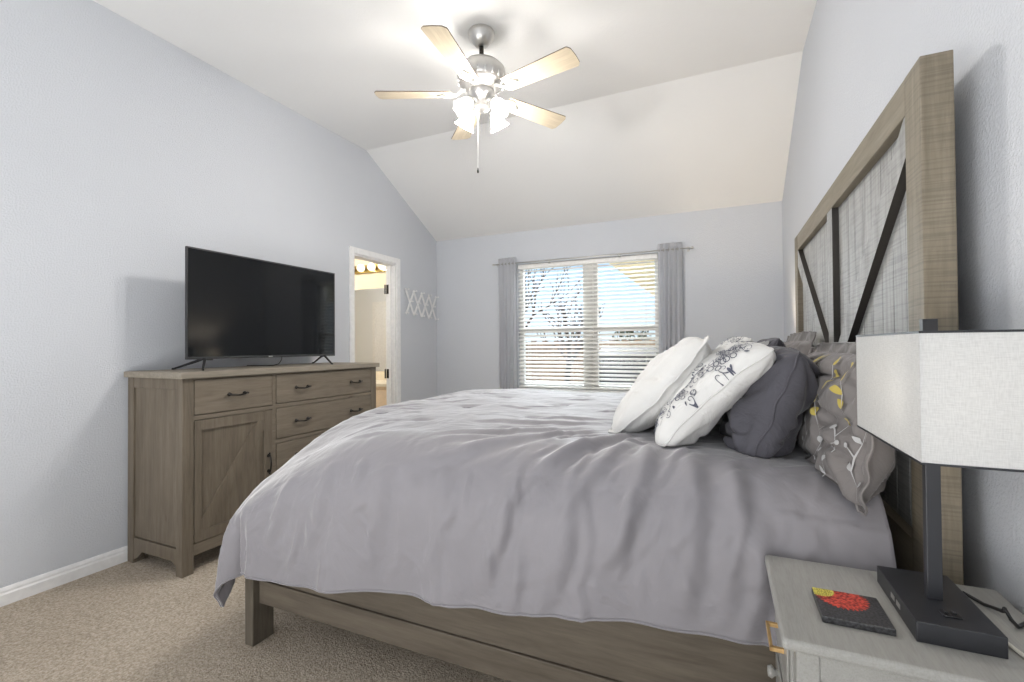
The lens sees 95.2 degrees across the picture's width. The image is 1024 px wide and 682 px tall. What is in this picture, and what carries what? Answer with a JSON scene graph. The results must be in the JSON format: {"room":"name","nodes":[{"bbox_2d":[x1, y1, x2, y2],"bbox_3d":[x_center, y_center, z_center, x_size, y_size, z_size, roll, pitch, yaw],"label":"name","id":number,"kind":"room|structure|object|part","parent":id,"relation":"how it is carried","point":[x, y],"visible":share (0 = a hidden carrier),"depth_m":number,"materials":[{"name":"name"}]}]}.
{"room":"bedroom","nodes":[
{"label":"bedroom","id":0,"kind":"room"},
{"bbox_2d":[0,0,436,587],"bbox_3d":[-2.312,-0.325,2.780,0.115,3.213,6.577,-1,-1,24],"label":"wall","id":1,"kind":"structure","parent":0,"point":[122,149],"depth_m":2.69,"materials":[{"name":"paint"}]},
{"bbox_2d":[0,545,145,606],"bbox_3d":[-2.548,1.232,2.048,0.016,0.085,5.074,-1,-1,24],"label":"baseboard","id":2,"kind":"structure","parent":1,"relation":"attached to","point":[9,594],"depth_m":2.45,"materials":[{"name":"white paint"}]},
{"bbox_2d":[349,246,400,404],"bbox_3d":[-1.426,0.204,4.748,0.151,2.190,0.756,-1,-1,24],"label":"door frame","id":3,"kind":"structure","parent":1,"relation":"in","point":[392,287],"depth_m":5.01,"materials":[{"name":"white paint"}]},
{"bbox_2d":[405,288,438,319],"bbox_3d":[-1.036,-0.419,5.421,0.057,0.333,0.623,-1,-1,24],"label":"wall rack","id":4,"kind":"object","parent":1,"relation":"attached to","point":[414,291],"visible":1,"depth_m":5.41,"materials":[{"name":"white paint"}]},
{"bbox_2d":[0,545,509,681],"bbox_3d":[-0.664,1.290,1.988,4.102,0.060,6.707,-1,-1,24],"label":"floor","id":5,"kind":"structure","parent":0,"point":[139,621],"depth_m":1.97,"materials":[{"name":"beige carpet"}]},
{"bbox_2d":[124,362,379,577],"bbox_3d":[-1.676,0.732,3.320,0.543,1.104,1.590,-1,-1,24],"label":"dresser","id":6,"kind":"object","parent":5,"relation":"on","point":[200,442],"visible":0.7,"depth_m":2.70,"materials":[{"name":"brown wood"}]},
{"bbox_3d":[-2.200,0.745,2.739,0.055,1.070,0.062,-1,-1,24],"label":"leg","id":7,"kind":"part","parent":6,"relation":"part of","materials":[{"name":"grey wood"}]},
{"bbox_3d":[-1.998,0.733,2.634,0.398,1.050,0.028,-1,-1,24],"label":"panel","id":8,"kind":"part","parent":6,"relation":"part of","materials":[{"name":"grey wood"}]},
{"bbox_3d":[-1.786,0.740,2.554,0.055,1.070,0.062,-1,-1,24],"label":"leg","id":9,"kind":"part","parent":6,"relation":"part of","materials":[{"name":"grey wood"}]},
{"bbox_3d":[-1.771,0.317,2.856,0.264,0.192,0.487,-1,-1,24],"label":"drawer","id":10,"kind":"part","parent":6,"relation":"part of","materials":[{"name":"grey wood"}]},
{"bbox_3d":[-1.654,0.779,2.799,0.020,0.672,0.487,-1,-1,24],"label":"door","id":11,"kind":"part","parent":6,"relation":"part of","materials":[{"name":"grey wood"}]},
{"bbox_3d":[-1.635,0.316,2.799,0.031,0.025,0.140,-1,-1,24],"label":"handle","id":12,"kind":"part","parent":6,"relation":"part of","materials":[{"name":"brown metal"}]},
{"bbox_2d":[172,246,334,370],"bbox_3d":[-1.712,-0.188,3.289,0.363,0.734,1.156,-1,-1,24],"label":"television","id":13,"kind":"object","parent":6,"relation":"on","point":[236,306],"visible":1,"depth_m":3.15,"materials":[{"name":"black plastic"}]},
{"bbox_2d":[247,357,281,365],"bbox_3d":[-1.805,0.361,3.390,0.277,0.648,0.042,0,-1,4],"label":"power cable","id":14,"kind":"object","parent":13,"relation":"attached to","point":[281,357],"visible":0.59,"depth_m":3.38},
{"bbox_3d":[-1.544,0.781,2.986,0.031,0.140,0.023,-1,-1,24],"label":"handle","id":15,"kind":"part","parent":6,"relation":"part of","materials":[{"name":"brown metal"}]},
{"bbox_3d":[-1.484,0.699,3.234,0.050,0.975,1.430,-1,-1,24],"label":"frame","id":16,"kind":"part","parent":6,"relation":"part of","materials":[{"name":"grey wood"}]},
{"bbox_3d":[-1.470,0.775,3.513,0.264,0.198,0.897,-1,-1,24],"label":"drawer","id":17,"kind":"part","parent":6,"relation":"part of","materials":[{"name":"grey wood"}]},
{"bbox_3d":[-1.439,0.542,3.229,0.031,0.025,0.140,-1,-1,24],"label":"handle","id":18,"kind":"part","parent":6,"relation":"part of","materials":[{"name":"brown metal"}]},
{"bbox_3d":[-1.440,0.317,3.232,0.031,0.025,0.140,-1,-1,24],"label":"handle","id":19,"kind":"part","parent":6,"relation":"part of","materials":[{"name":"brown metal"}]},
{"bbox_3d":[-1.472,0.545,3.515,0.264,0.198,0.897,-1,-1,24],"label":"drawer","id":20,"kind":"part","parent":6,"relation":"part of","materials":[{"name":"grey wood"}]},
{"bbox_3d":[-1.474,0.320,3.518,0.264,0.188,0.897,-1,-1,24],"label":"drawer","id":21,"kind":"part","parent":6,"relation":"part of","materials":[{"name":"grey wood"}]},
{"bbox_3d":[-1.178,0.752,3.911,0.055,1.070,0.062,-1,-1,24],"label":"leg","id":22,"kind":"part","parent":6,"relation":"part of","materials":[{"name":"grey wood"}]},
{"bbox_2d":[245,50,963,681],"bbox_3d":[0.318,0.322,2.361,2.292,1.869,1.951,-1,-1,24],"label":"frame","id":23,"kind":"object","parent":5,"relation":"on","point":[877,254],"visible":0.52,"depth_m":1.35,"materials":[{"name":"beige wood"}]},
{"bbox_3d":[-1.071,1.033,1.984,0.049,0.460,0.100,-1,-1,24],"label":"leg","id":24,"kind":"part","parent":23,"relation":"part of","materials":[{"name":"brown wood"}]},
{"bbox_3d":[-0.053,0.920,1.527,2.184,0.322,0.040,-1,-1,24],"label":"rail","id":25,"kind":"part","parent":23,"relation":"part of","materials":[{"name":"brown wood"}]},
{"bbox_3d":[1.715,0.317,2.749,0.058,1.868,0.098,-1,-1,24],"label":"post","id":26,"kind":"part","parent":23,"relation":"part of","materials":[{"name":"beige wood"}]},
{"bbox_3d":[1.330,-0.580,1.915,0.056,0.090,1.755,-1,-1,24],"label":"rail","id":27,"kind":"part","parent":23,"relation":"part of","materials":[{"name":"beige wood"}]},
{"bbox_3d":[1.338,-0.029,1.906,0.016,1.014,1.751,-1,-1,24],"label":"plank panel","id":28,"kind":"part","parent":23,"relation":"part of","materials":[{"name":"grey wood"}]},
{"bbox_3d":[1.338,0.551,1.901,0.056,0.145,1.755,-1,-1,24],"label":"rail","id":29,"kind":"part","parent":23,"relation":"part of","materials":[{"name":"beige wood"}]},
{"bbox_3d":[0.958,0.302,1.058,0.058,1.868,0.098,-1,-1,24],"label":"post","id":30,"kind":"part","parent":23,"relation":"part of","materials":[{"name":"beige wood"}]},
{"bbox_3d":[0.413,0.708,2.315,1.925,0.445,1.755,-1,-1,24],"label":"mattress","id":31,"kind":"object","parent":23,"relation":"on","visible":0},
{"bbox_2d":[213,389,895,646],"bbox_3d":[0.216,0.697,2.403,2.281,0.767,2.150,-1,-1,24],"label":"comforter","id":32,"kind":"object","parent":31,"relation":"on","point":[508,502],"visible":0.78,"depth_m":1.37,"materials":[{"name":"grey fabric"}]},
{"bbox_2d":[630,350,666,388],"bbox_3d":[0.890,0.182,2.712,0.312,0.294,0.832,-1,-1,27],"label":"pillow","id":33,"kind":"object","parent":32,"relation":"on","point":[654,360],"visible":0.09,"depth_m":2.44,"materials":[{"name":"white fabric"}]},
{"bbox_2d":[608,335,711,432],"bbox_3d":[0.629,0.152,1.931,0.376,0.336,0.831,-1,-1,24],"label":"pillow","id":34,"kind":"object","parent":32,"relation":"on","point":[639,409],"visible":0.76,"depth_m":1.59,"materials":[{"name":"white fabric"}]},
{"bbox_2d":[654,341,775,446],"bbox_3d":[0.726,0.161,1.712,0.381,0.317,0.803,-1,-1,24],"label":"pillow","id":35,"kind":"object","parent":32,"relation":"on","point":[712,388],"visible":0.84,"depth_m":1.38,"materials":[{"name":"white fabric"}]},
{"bbox_2d":[716,336,752,347],"bbox_3d":[1.134,0.152,2.581,0.338,0.351,0.773,-1,-1,24],"label":"pillow","id":36,"kind":"object","parent":32,"relation":"on","point":[731,339],"visible":0.16,"depth_m":2.31,"materials":[{"name":"white fabric"}]},
{"bbox_2d":[719,346,820,458],"bbox_3d":[0.891,0.179,1.659,0.282,0.323,0.812,-1,-1,26],"label":"pillow","id":37,"kind":"object","parent":32,"relation":"on","point":[766,422],"visible":0.75,"depth_m":1.31,"materials":[{"name":"grey fabric"}]},
{"bbox_2d":[756,338,785,346],"bbox_3d":[1.276,0.166,2.451,0.246,0.360,0.775,-1,-1,24],"label":"pillow","id":38,"kind":"object","parent":32,"relation":"on","point":[770,341],"visible":0.12,"depth_m":2.12,"materials":[{"name":"grey fabric"}]},
{"bbox_2d":[784,331,816,355],"bbox_3d":[1.386,0.155,2.358,0.202,0.399,0.920,-1,-1,24],"label":"pillow","id":39,"kind":"object","parent":32,"relation":"on","point":[802,341],"visible":0.21,"depth_m":2.15,"materials":[{"name":"beige fabric"}]},
{"bbox_2d":[795,342,895,515],"bbox_3d":[0.990,0.202,1.467,0.197,0.397,0.926,-1,-1,24],"label":"pillow","id":40,"kind":"object","parent":32,"relation":"on","point":[855,460],"visible":0.56,"depth_m":1.15,"materials":[{"name":"beige fabric"}]},
{"bbox_2d":[765,555,1023,681],"bbox_3d":[0.714,0.868,0.862,0.423,0.735,0.353,-1,-1,24],"label":"nightstand","id":41,"kind":"object","parent":5,"relation":"on","point":[808,648],"visible":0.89,"depth_m":0.79,"materials":[{"name":"grey wood"}]},
{"bbox_3d":[0.554,0.703,0.995,0.020,0.026,0.026,-1,-1,24],"label":"knob","id":42,"kind":"part","parent":41,"relation":"part of","materials":[{"name":"silver metal"}]},
{"bbox_3d":[0.522,0.588,0.930,0.025,0.008,0.095,-1,-1,24],"label":"handle","id":43,"kind":"part","parent":41,"relation":"part of","materials":[{"name":"gold metal"}]},
{"bbox_3d":[0.553,0.902,0.934,0.022,0.470,0.245,-1,-1,24],"label":"door","id":44,"kind":"part","parent":41,"relation":"part of","materials":[{"name":"grey wood"}]},
{"bbox_3d":[0.550,0.594,0.938,0.022,0.127,0.245,-1,-1,24],"label":"drawer","id":45,"kind":"part","parent":41,"relation":"part of","materials":[{"name":"grey wood"}]},
{"bbox_3d":[0.507,0.879,0.798,0.035,0.715,0.035,-1,-1,24],"label":"leg","id":46,"kind":"part","parent":41,"relation":"part of","materials":[{"name":"grey wood"}]},
{"bbox_2d":[812,587,895,635],"bbox_3d":[0.624,0.495,0.862,0.106,0.012,0.111,-1,-1,24],"label":"coaster","id":47,"kind":"object","parent":41,"relation":"on","point":[855,611],"visible":1,"depth_m":0.84,"materials":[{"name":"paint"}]},
{"bbox_3d":[0.660,0.541,0.719,0.316,0.045,0.006,-1,-1,24],"label":"rail","id":48,"kind":"part","parent":41,"relation":"part of","materials":[{"name":"grey wood"}]},
{"bbox_2d":[856,319,1023,658],"bbox_3d":[0.808,0.422,0.830,0.236,0.925,0.369,-1,-1,24],"label":"table lamp","id":49,"kind":"object","parent":41,"relation":"on","point":[950,398],"visible":1,"depth_m":0.74,"materials":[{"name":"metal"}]},
{"bbox_3d":[0.762,0.087,0.853,0.139,0.203,0.368,-1,-1,24],"label":"lamp shade","id":50,"kind":"part","parent":49,"relation":"part of","materials":[{"name":"white fabric"}]},
{"bbox_3d":[0.761,-0.013,0.855,0.140,0.004,0.369,-1,-1,24],"label":"shade trim","id":51,"kind":"part","parent":49,"relation":"part of","materials":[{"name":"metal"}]},
{"bbox_3d":[0.763,0.188,0.852,0.140,0.004,0.369,-1,-1,24],"label":"shade trim","id":52,"kind":"part","parent":49,"relation":"part of","materials":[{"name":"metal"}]},
{"bbox_2d":[938,609,962,619],"bbox_3d":[0.744,0.464,0.794,0.026,0.003,0.022,-1,-1,24],"label":"switch","id":53,"kind":"object","parent":49,"relation":"attached to","point":[943,614],"depth_m":0.79,"materials":[{"name":"black plastic"}]},
{"bbox_3d":[0.882,0.675,0.860,0.090,0.418,0.100,0,-1,-23],"label":"lamp cord","id":54,"kind":"part","parent":49,"relation":"part of","materials":[{"name":"black plastic"}]},
{"bbox_2d":[1008,642,1023,657],"bbox_3d":[0.841,0.663,0.793,0.059,0.342,0.378,-1,-1,10],"label":"charging cable","id":55,"kind":"object","parent":41,"relation":"on","point":[1010,645],"visible":0.16,"depth_m":0.75,"materials":[{"name":"white plastic"}]},
{"bbox_2d":[355,259,385,371],"bbox_3d":[-2.710,0.110,6.484,3.650,2.440,0.100,-1,-1,24],"label":"wall","id":56,"kind":"structure","parent":0,"point":[368,280],"depth_m":6.05,"materials":[{"name":"beige paint"}]},
{"bbox_2d":[355,288,385,370],"bbox_3d":[-2.050,-0.139,6.131,1.850,1.060,0.008,-1,-1,24],"label":"bathroom mirror","id":57,"kind":"object","parent":56,"relation":"attached to","point":[370,304],"visible":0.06,"depth_m":6.02,"materials":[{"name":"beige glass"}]},
{"bbox_2d":[355,263,385,273],"bbox_3d":[-1.838,-0.931,5.959,0.735,0.107,0.162,-1,-1,24],"label":"vanity light bar","id":58,"kind":"object","parent":56,"relation":"attached to","point":[360,268],"visible":0.66,"depth_m":5.94,"materials":[{"name":"white glass"}]},
{"bbox_2d":[357,264,365,271],"bbox_3d":[-1.924,-0.932,5.981,0.104,0.104,0.132,-1,-1,24],"label":"bulb","id":59,"kind":"object","parent":58,"relation":"attached to","point":[360,267],"depth_m":5.94,"materials":[{"name":"glass"}]},
{"bbox_2d":[367,263,376,270],"bbox_3d":[-1.769,-0.934,5.912,0.104,0.104,0.132,-1,-1,24],"label":"bulb","id":60,"kind":"object","parent":58,"relation":"attached to","point":[371,267],"depth_m":5.87,"materials":[{"name":"glass"}]},
{"bbox_2d":[378,264,385,269],"bbox_3d":[-1.614,-0.936,5.843,0.104,0.104,0.132,-1,-1,24],"label":"bulb","id":61,"kind":"object","parent":58,"relation":"attached to","point":[381,267],"depth_m":5.79,"materials":[{"name":"glass"}]},
{"bbox_2d":[93,0,816,240],"bbox_3d":[-0.574,-1.637,2.024,3.937,0.874,6.797,-1,-1,24],"label":"ceiling","id":62,"kind":"structure","parent":0,"point":[668,106],"depth_m":3.49,"materials":[{"name":"paint"}]},
{"bbox_2d":[374,24,579,172],"bbox_3d":[-0.184,-1.472,2.862,1.263,0.889,1.244,-1,-1,24],"label":"ceiling fan","id":63,"kind":"object","parent":62,"relation":"hanging from","point":[482,76],"visible":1,"depth_m":2.81,"materials":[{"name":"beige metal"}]},
{"bbox_3d":[-0.607,-1.525,2.897,0.470,0.006,0.146,0,11,0],"label":"fan blade","id":64,"kind":"part","parent":63,"relation":"part of","materials":[{"name":"beige wood"}]},
{"bbox_3d":[-0.317,-1.532,2.498,0.146,0.006,0.470,12,3,18],"label":"fan blade","id":65,"kind":"part","parent":63,"relation":"part of","materials":[{"name":"brown wood"}]},
{"bbox_3d":[-0.295,-1.399,2.778,0.120,0.126,0.119,0,-1,2],"label":"lamp shade","id":66,"kind":"part","parent":63,"relation":"part of","materials":[{"name":"white glass"}]},
{"bbox_3d":[-0.306,-1.395,3.003,0.122,0.128,0.116,0,-1,1],"label":"lamp shade","id":67,"kind":"part","parent":63,"relation":"part of","materials":[{"name":"white glass"}]},
{"bbox_3d":[-0.273,-1.419,2.800,0.043,0.064,0.056,-1,-1,24],"label":"bulb","id":68,"kind":"part","parent":63,"relation":"part of","materials":[{"name":"white glass"}]},
{"bbox_3d":[-0.317,-1.522,3.297,0.146,0.006,0.470,-13,3,-18],"label":"fan blade","id":69,"kind":"part","parent":63,"relation":"part of","materials":[{"name":"brown wood"}]},
{"bbox_3d":[-0.244,-1.458,2.839,0.053,0.060,0.094,-1,-1,24],"label":"light arm","id":70,"kind":"part","parent":63,"relation":"part of","materials":[{"name":"white glass"}]},
{"bbox_3d":[-0.129,-1.458,2.839,0.094,0.060,0.053,-1,-1,24],"label":"light arm","id":71,"kind":"part","parent":63,"relation":"part of","materials":[{"name":"white glass"}]},
{"bbox_3d":[-0.091,-1.420,2.809,0.056,0.063,0.044,-1,-1,24],"label":"bulb","id":72,"kind":"part","parent":63,"relation":"part of","materials":[{"name":"white glass"}]},
{"bbox_3d":[-0.077,-1.397,3.014,0.120,0.126,0.119,0,-1,2],"label":"lamp shade","id":73,"kind":"part","parent":63,"relation":"part of","materials":[{"name":"white glass"}]},
{"bbox_3d":[-0.067,-1.399,2.789,0.122,0.128,0.116,0,-1,1],"label":"lamp shade","id":74,"kind":"part","parent":63,"relation":"part of","materials":[{"name":"white glass"}]},
{"bbox_3d":[0.153,-1.528,3.144,0.470,0.006,0.146,0,-13,-36],"label":"fan blade","id":75,"kind":"part","parent":63,"relation":"part of","materials":[{"name":"brown wood"}]},
{"bbox_3d":[0.153,-1.534,2.651,0.470,0.006,0.146,-1,-13,36],"label":"fan blade","id":76,"kind":"part","parent":63,"relation":"part of","materials":[{"name":"brown wood"}]},
{"bbox_2d":[436,201,783,395],"bbox_3d":[0.790,0.020,5.045,3.917,2.572,0.140,-1,-1,24],"label":"wall","id":77,"kind":"structure","parent":0,"point":[732,275],"depth_m":4.74,"materials":[{"name":"paint"}]},
{"bbox_2d":[517,259,658,392],"bbox_3d":[0.785,-0.166,5.030,1.577,1.417,0.155,-1,-1,24],"label":"window","id":78,"kind":"structure","parent":77,"relation":"in","point":[655,263],"depth_m":5.02,"materials":[{"name":"white plastic"}]},
{"bbox_3d":[0.779,0.531,4.996,1.577,0.022,0.100,-1,-1,24],"label":"sill","id":79,"kind":"part","parent":78,"relation":"part of","materials":[{"name":"white paint"}]},
{"bbox_2d":[518,253,658,390],"bbox_3d":[0.779,-0.178,5.017,1.525,1.388,0.056,-1,-1,24],"label":"window blind","id":80,"kind":"object","parent":78,"relation":"attached to","point":[596,261],"visible":0.8,"depth_m":4.99,"materials":[{"name":"white plastic"}]},
{"bbox_3d":[0.193,-0.165,5.279,0.002,1.345,0.054,-1,-1,24],"label":"ladder cord","id":81,"kind":"part","parent":80,"relation":"part of","materials":[{"name":"white fabric"}]},
{"bbox_3d":[0.649,-0.171,5.075,0.002,1.345,0.054,-1,-1,24],"label":"ladder cord","id":82,"kind":"part","parent":80,"relation":"part of","materials":[{"name":"white fabric"}]},
{"bbox_3d":[0.784,0.505,5.008,1.525,0.022,0.048,-1,-1,24],"label":"rail","id":83,"kind":"part","parent":80,"relation":"part of","materials":[{"name":"white plastic"}]},
{"bbox_3d":[0.909,-0.174,4.958,0.002,1.345,0.054,-1,-1,24],"label":"ladder cord","id":84,"kind":"part","parent":80,"relation":"part of","materials":[{"name":"white fabric"}]},
{"bbox_3d":[1.365,-0.180,4.754,0.002,1.345,0.054,-1,-1,24],"label":"ladder cord","id":85,"kind":"part","parent":80,"relation":"part of","materials":[{"name":"white fabric"}]},
{"bbox_2d":[492,246,693,265],"bbox_3d":[0.768,-0.882,4.945,2.160,0.045,0.076,-1,-1,24],"label":"curtain rod","id":86,"kind":"object","parent":77,"relation":"attached to","point":[691,247],"visible":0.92,"depth_m":4.86,"materials":[{"name":"silver metal"}]},
{"bbox_2d":[498,257,516,388],"bbox_3d":[-0.050,0.149,5.276,0.218,2.172,0.049,-1,-1,24],"label":"curtain","id":87,"kind":"object","parent":86,"relation":"hanging from","point":[506,273],"visible":0.69,"depth_m":5.28,"materials":[{"name":"grey fabric"}]},
{"bbox_2d":[658,242,682,353],"bbox_3d":[1.549,0.129,4.560,0.226,2.172,0.048,-1,-1,24],"label":"curtain","id":88,"kind":"object","parent":86,"relation":"hanging from","point":[670,291],"visible":0.5,"depth_m":4.56,"materials":[{"name":"grey fabric"}]},
{"bbox_2d":[782,0,1023,614],"bbox_3d":[1.153,-0.371,1.173,0.120,3.213,6.677,-1,-1,24],"label":"wall","id":89,"kind":"structure","parent":0,"point":[857,54],"depth_m":1.07,"materials":[{"name":"paint"}]},
{"bbox_3d":[-3.193,1.350,5.369,3.650,0.060,2.510,-1,-1,24],"label":"floor","id":90,"kind":"structure","parent":0,"visible":0},
{"bbox_2d":[376,372,386,407],"bbox_3d":[-2.129,0.856,5.888,1.880,0.925,0.500,-1,-1,24],"label":"bathroom vanity","id":91,"kind":"object","parent":90,"relation":"on","point":[381,386],"visible":0.02,"depth_m":5.36,"materials":[{"name":"brown wood"}]},
{"bbox_2d":[376,372,386,386],"bbox_3d":[-2.132,0.464,5.893,1.880,0.140,0.500,-1,-1,24],"label":"countertop","id":92,"kind":"structure","parent":91,"relation":"on","point":[380,376],"depth_m":5.91,"materials":[{"name":"beige stone"}]},
{"bbox_3d":[-1.602,0.869,5.400,0.430,0.600,0.020,-1,-1,24],"label":"cabinet door","id":93,"kind":"part","parent":91,"relation":"part of","materials":[{"name":"brown wood"}]},
{"label":"outside","id":94,"kind":"structure","parent":0,"visible":0},
{"bbox_3d":[8.750,1.981,31.707,50.000,0.150,54.943,-1,-1,24],"label":"lawn","id":95,"kind":"structure","parent":94,"visible":0},
{"bbox_2d":[525,277,544,311],"bbox_3d":[-0.327,-0.076,11.375,2.626,3.613,2.026,-1,-1,24],"label":"bare tree","id":96,"kind":"object","parent":95,"relation":"on","point":[534,277],"visible":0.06,"depth_m":10.77,"materials":[{"name":"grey plant"}]},
{"bbox_2d":[525,267,582,326],"bbox_3d":[0.395,-0.546,14.361,3.898,4.631,3.052,0,-1,2],"label":"bare tree","id":97,"kind":"object","parent":95,"relation":"on","point":[563,267],"visible":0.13,"depth_m":13.48,"materials":[{"name":"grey plant"}]},
{"bbox_2d":[534,282,604,380],"bbox_3d":[1.367,0.137,11.012,1.964,3.151,1.138,0,-1,-35],"label":"bare tree","id":98,"kind":"object","parent":95,"relation":"on","point":[579,282],"visible":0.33,"depth_m":10.79,"materials":[{"name":"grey plant"}]},
{"bbox_2d":[526,340,654,384],"bbox_3d":[-0.184,0.872,12.195,13.673,1.720,0.120,-1,-1,24],"label":"fence","id":99,"kind":"object","parent":95,"relation":"on","point":[609,340],"visible":0.09,"depth_m":11.57,"materials":[{"name":"brown wood"}]},
{"bbox_2d":[599,348,654,385],"bbox_3d":[2.427,0.880,8.329,1.600,1.570,1.400,-1,-1,24],"label":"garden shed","id":100,"kind":"object","parent":95,"relation":"on","point":[601,348],"visible":0.13,"depth_m":7.95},
{"bbox_2d":[609,260,654,294],"bbox_3d":[5.439,0.208,9.615,4.940,2.900,10.000,-1,-1,24],"label":"roof","id":101,"kind":"structure","parent":95,"relation":"on","point":[642,264],"depth_m":7.37,"materials":[{"name":"beige"}]},
{"bbox_2d":[612,324,651,340],"bbox_3d":[3.100,0.634,12.201,1.075,2.146,1.110,-1,-1,24],"label":"bush","id":102,"kind":"object","parent":95,"relation":"on","point":[632,324],"visible":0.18,"depth_m":11.99,"materials":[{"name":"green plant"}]}
]}

